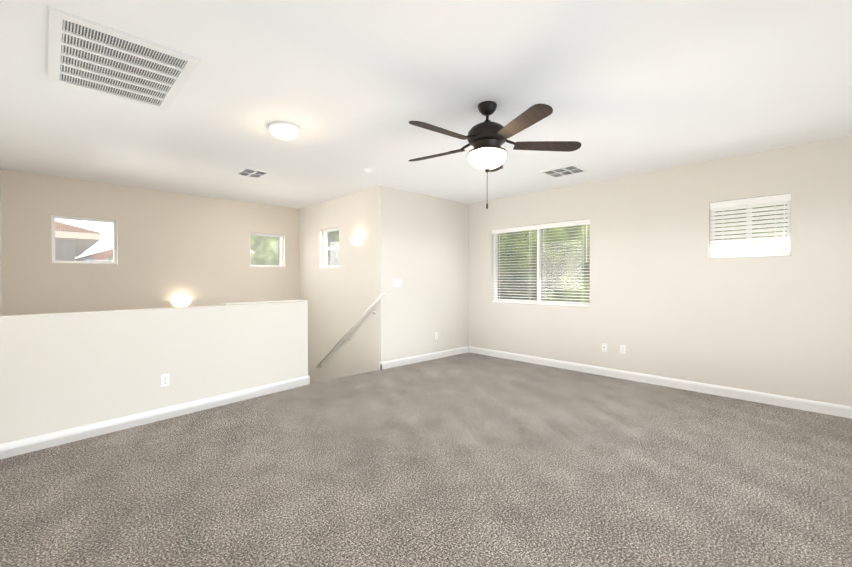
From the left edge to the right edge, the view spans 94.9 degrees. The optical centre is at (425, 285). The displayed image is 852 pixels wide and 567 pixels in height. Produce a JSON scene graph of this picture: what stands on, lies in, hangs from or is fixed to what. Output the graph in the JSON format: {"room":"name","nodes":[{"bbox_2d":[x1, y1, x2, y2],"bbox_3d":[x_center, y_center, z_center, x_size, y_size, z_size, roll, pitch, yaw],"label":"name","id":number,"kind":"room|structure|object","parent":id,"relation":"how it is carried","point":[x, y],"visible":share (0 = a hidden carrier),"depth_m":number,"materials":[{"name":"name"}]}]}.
{"room":"empty loft room","nodes":[
{"label":"empty loft room","id":0,"kind":"room"},
{"bbox_2d":[0,178,2,315],"bbox_3d":[-2.370,1.275,1.767,0.150,5.650,8.560,-1,1,-44],"label":"wall","id":1,"kind":"structure","parent":0,"point":[1,307],"depth_m":4.79,"materials":[{"name":"beige paint"}]},
{"bbox_2d":[0,169,299,315],"bbox_3d":[-3.980,1.208,6.264,4.080,5.650,0.150,-1,1,-44],"label":"wall","id":2,"kind":"structure","parent":0,"point":[176,246],"depth_m":5.85,"materials":[{"name":"paint"}]},
{"bbox_2d":[51,215,116,263],"bbox_3d":[-4.790,-0.626,5.500,0.690,0.640,0.065,-1,1,-44],"label":"window","id":3,"kind":"structure","parent":2,"relation":"in","point":[54,217],"depth_m":5.49,"materials":[{"name":"white plastic"}]},
{"bbox_2d":[170,300,191,306],"bbox_3d":[-3.848,0.297,6.171,0.296,0.115,0.148,-1,1,-44],"label":"sconce","id":4,"kind":"object","parent":2,"relation":"attached to","point":[180,303],"visible":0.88,"depth_m":6.12,"materials":[{"name":"white glass"}]},
{"bbox_2d":[250,233,282,266],"bbox_3d":[-2.973,-0.647,7.253,0.640,0.610,0.065,-1,1,-44],"label":"window","id":5,"kind":"structure","parent":2,"relation":"in","point":[281,248],"depth_m":7.31,"materials":[{"name":"white plastic"}]},
{"bbox_2d":[299,188,374,383],"bbox_3d":[-1.611,1.199,6.855,0.150,5.650,2.590,-1,1,-44],"label":"wall","id":6,"kind":"structure","parent":0,"point":[341,299],"depth_m":6.53,"materials":[{"name":"beige paint"}]},
{"bbox_2d":[323,228,338,267],"bbox_3d":[-1.612,-0.656,6.875,0.065,0.680,0.660,-1,1,-44],"label":"window","id":7,"kind":"structure","parent":6,"relation":"in","point":[325,249],"depth_m":7.05,"materials":[{"name":"white plastic"}]},
{"bbox_2d":[316,293,386,367],"bbox_3d":[-1.277,0.795,6.330,0.093,1.385,1.954,-1,1,-44],"label":"stair handrail","id":8,"kind":"object","parent":6,"relation":"attached to","point":[353,325],"visible":1,"depth_m":6.17,"materials":[{"name":"white painted wood"},{"name":"metal brackets"}]},
{"bbox_2d":[349,238,363,245],"bbox_3d":[-1.107,-0.677,6.091,0.148,0.115,0.296,-1,1,-44],"label":"sconce","id":9,"kind":"object","parent":6,"relation":"attached to","point":[357,241],"visible":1,"depth_m":6.03,"materials":[{"name":"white glass"}]},
{"bbox_2d":[375,186,468,370],"bbox_3d":[0.006,1.204,6.512,2.000,5.650,0.150,-1,1,-44],"label":"wall","id":10,"kind":"structure","parent":0,"point":[422,247],"depth_m":6.28,"materials":[{"name":"beige paint"}]},
{"bbox_2d":[393,279,400,286],"bbox_3d":[-0.438,-0.040,5.952,0.166,0.115,0.012,-1,1,-44],"label":"switch plate","id":11,"kind":"object","parent":10,"relation":"attached to","point":[396,282],"visible":1,"depth_m":5.95,"materials":[{"name":"white plastic"}]},
{"bbox_2d":[380,346,468,369],"bbox_3d":[0.058,1.174,6.447,2.015,0.112,0.015,-1,1,-44],"label":"baseboard","id":12,"kind":"structure","parent":10,"relation":"attached to","point":[416,359],"depth_m":6.33,"materials":[{"name":"white wood"}]},
{"bbox_2d":[0,352,851,566],"bbox_3d":[0.611,1.431,3.046,5.948,0.300,5.958,-1,1,-44],"label":"floor","id":13,"kind":"structure","parent":0,"point":[468,459],"depth_m":2.57,"materials":[{"name":"grey carpet"}]},
{"bbox_2d":[0,300,307,443],"bbox_3d":[-2.422,0.733,3.906,0.140,1.070,2.796,1,1,39],"label":"wall","id":14,"kind":"structure","parent":13,"relation":"on","point":[60,371],"depth_m":3.53,"materials":[{"name":"beige paint"}]},
{"bbox_2d":[0,375,309,458],"bbox_3d":[-2.357,1.213,3.870,0.015,0.112,2.812,1,1,39],"label":"baseboard","id":15,"kind":"structure","parent":14,"relation":"attached to","point":[30,444],"depth_m":3.52,"materials":[{"name":"white wood"}]},
{"bbox_2d":[161,373,168,386],"bbox_3d":[-2.480,0.900,3.718,0.008,0.115,0.070,1,1,39],"label":"outlet","id":16,"kind":"object","parent":14,"relation":"attached to","point":[164,379],"visible":1,"depth_m":3.71,"materials":[{"name":"white plastic"}]},
{"bbox_2d":[0,0,851,208],"bbox_3d":[-0.234,-1.507,3.890,6.230,0.150,8.710,-1,1,-44],"label":"ceiling","id":17,"kind":"structure","parent":0,"point":[351,89],"depth_m":2.87,"materials":[{"name":"white paint"}]},
{"bbox_2d":[48,6,199,110],"bbox_3d":[-1.994,-1.404,2.554,0.680,0.016,0.990,-1,1,-44],"label":"ceiling vent","id":18,"kind":"object","parent":17,"relation":"in","point":[90,56],"visible":1,"depth_m":2.46,"materials":[{"name":"white metal"}]},
{"bbox_2d":[234,167,270,178],"bbox_3d":[-2.236,-1.443,5.037,0.320,0.018,0.400,-1,1,-44],"label":"ceiling vent","id":19,"kind":"object","parent":17,"relation":"in","point":[252,173],"visible":1,"depth_m":5.03,"materials":[{"name":"white metal"}]},
{"bbox_2d":[268,121,299,139],"bbox_3d":[-1.273,-1.375,3.522,0.270,0.102,0.270,-1,1,-44],"label":"lamp","id":20,"kind":"object","parent":17,"relation":"attached to","point":[283,130],"visible":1,"depth_m":3.44,"materials":[{"name":"white glass"}]},
{"bbox_2d":[364,168,373,172],"bbox_3d":[-0.712,-1.423,4.869,0.130,0.047,0.130,-1,1,-44],"label":"smoke detector","id":21,"kind":"object","parent":17,"relation":"attached to","point":[368,170],"visible":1,"depth_m":4.83,"materials":[{"name":"white plastic"}]},
{"bbox_2d":[409,101,580,208],"bbox_3d":[0.436,-1.010,3.065,1.401,0.818,1.427,-1,1,-44],"label":"fan","id":22,"kind":"object","parent":17,"relation":"hanging from","point":[487,138],"visible":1,"depth_m":2.98,"materials":[{"name":"brown wood"}]},
{"bbox_2d":[539,164,587,177],"bbox_3d":[1.744,-1.442,4.959,0.400,0.018,0.460,-1,1,-44],"label":"ceiling vent","id":23,"kind":"object","parent":17,"relation":"in","point":[572,169],"visible":1,"depth_m":4.93,"materials":[{"name":"white metal"}]},
{"bbox_2d":[469,135,851,406],"bbox_3d":[2.800,1.224,5.164,0.150,5.650,5.970,-1,1,-44],"label":"wall","id":24,"kind":"structure","parent":0,"point":[669,298],"depth_m":4.62,"materials":[{"name":"beige paint"}]},
{"bbox_2d":[492,219,589,306],"bbox_3d":[1.776,-0.326,6.202,0.132,1.260,1.720,-1,1,-44],"label":"window","id":25,"kind":"structure","parent":24,"relation":"in","point":[537,228],"depth_m":6.18,"materials":[{"name":"white plastic"}]},
{"bbox_2d":[602,343,606,351],"bbox_3d":[2.460,0.856,5.393,0.014,0.115,0.070,-1,1,-44],"label":"electrical outlet","id":26,"kind":"object","parent":24,"relation":"attached to","point":[604,347],"visible":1,"depth_m":5.39,"materials":[{"name":"white plastic"}]},
{"bbox_2d":[620,345,625,353],"bbox_3d":[2.629,0.853,5.223,0.008,0.115,0.070,-1,1,-44],"label":"electrical outlet","id":27,"kind":"object","parent":24,"relation":"attached to","point":[622,349],"visible":1,"depth_m":5.22,"materials":[{"name":"white plastic"}]},
{"bbox_2d":[469,346,851,418],"bbox_3d":[2.793,1.195,5.053,0.015,0.112,5.820,-1,1,-44],"label":"baseboard","id":28,"kind":"structure","parent":24,"relation":"attached to","point":[803,404],"depth_m":4.67,"materials":[{"name":"white wood"}]},
{"bbox_2d":[709,194,791,258],"bbox_3d":[3.574,-0.633,4.333,0.132,0.650,0.700,-1,1,-44],"label":"window blinds","id":29,"kind":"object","parent":24,"relation":"in","point":[748,204],"depth_m":4.29,"materials":[{"name":"white plastic"}]},
{"label":"outside","id":30,"kind":"structure","parent":0,"visible":0},
{"bbox_3d":[-5.460,4.343,5.599,120.000,0.200,120.000,-1,1,-44],"label":"ground","id":31,"kind":"structure","parent":30,"visible":0},
{"bbox_2d":[55,221,112,261],"bbox_3d":[-5.966,0.349,16.864,34.000,7.450,22.000,-1,1,-44],"label":"house","id":32,"kind":"structure","parent":31,"relation":"on","point":[74,236],"depth_m":10.16,"materials":[{"name":"grey paint"}]},
{"bbox_2d":[105,257,112,261],"bbox_3d":[-10.002,1.454,13.377,1.565,5.352,1.538,-1,1,-44],"label":"tree","id":33,"kind":"object","parent":31,"relation":"on","point":[109,259],"depth_m":12.70,"materials":[{"name":"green plant"}]},
{"bbox_2d":[250,231,335,265],"bbox_3d":[-4.475,0.846,12.451,3.662,6.597,3.833,-1,1,-44],"label":"tree","id":34,"kind":"object","parent":31,"relation":"on","point":[268,241],"depth_m":11.15,"materials":[{"name":"green plant"}]},
{"bbox_2d":[330,230,338,265],"bbox_3d":[-4.419,0.114,17.566,5.264,7.908,5.067,-1,1,-44],"label":"tree","id":35,"kind":"object","parent":31,"relation":"on","point":[336,261],"depth_m":15.84,"materials":[{"name":"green plant"}]},
{"bbox_2d":[497,224,589,302],"bbox_3d":[3.072,0.596,10.241,5.227,7.162,4.545,-1,1,-44],"label":"tree","id":36,"kind":"object","parent":31,"relation":"on","point":[548,262],"depth_m":8.48,"materials":[{"name":"green plant"}]},
{"bbox_2d":[715,204,786,254],"bbox_3d":[6.013,0.761,7.890,3.373,6.903,3.268,-1,1,-44],"label":"tree","id":37,"kind":"object","parent":31,"relation":"on","point":[752,229],"depth_m":6.43,"materials":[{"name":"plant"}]}
]}

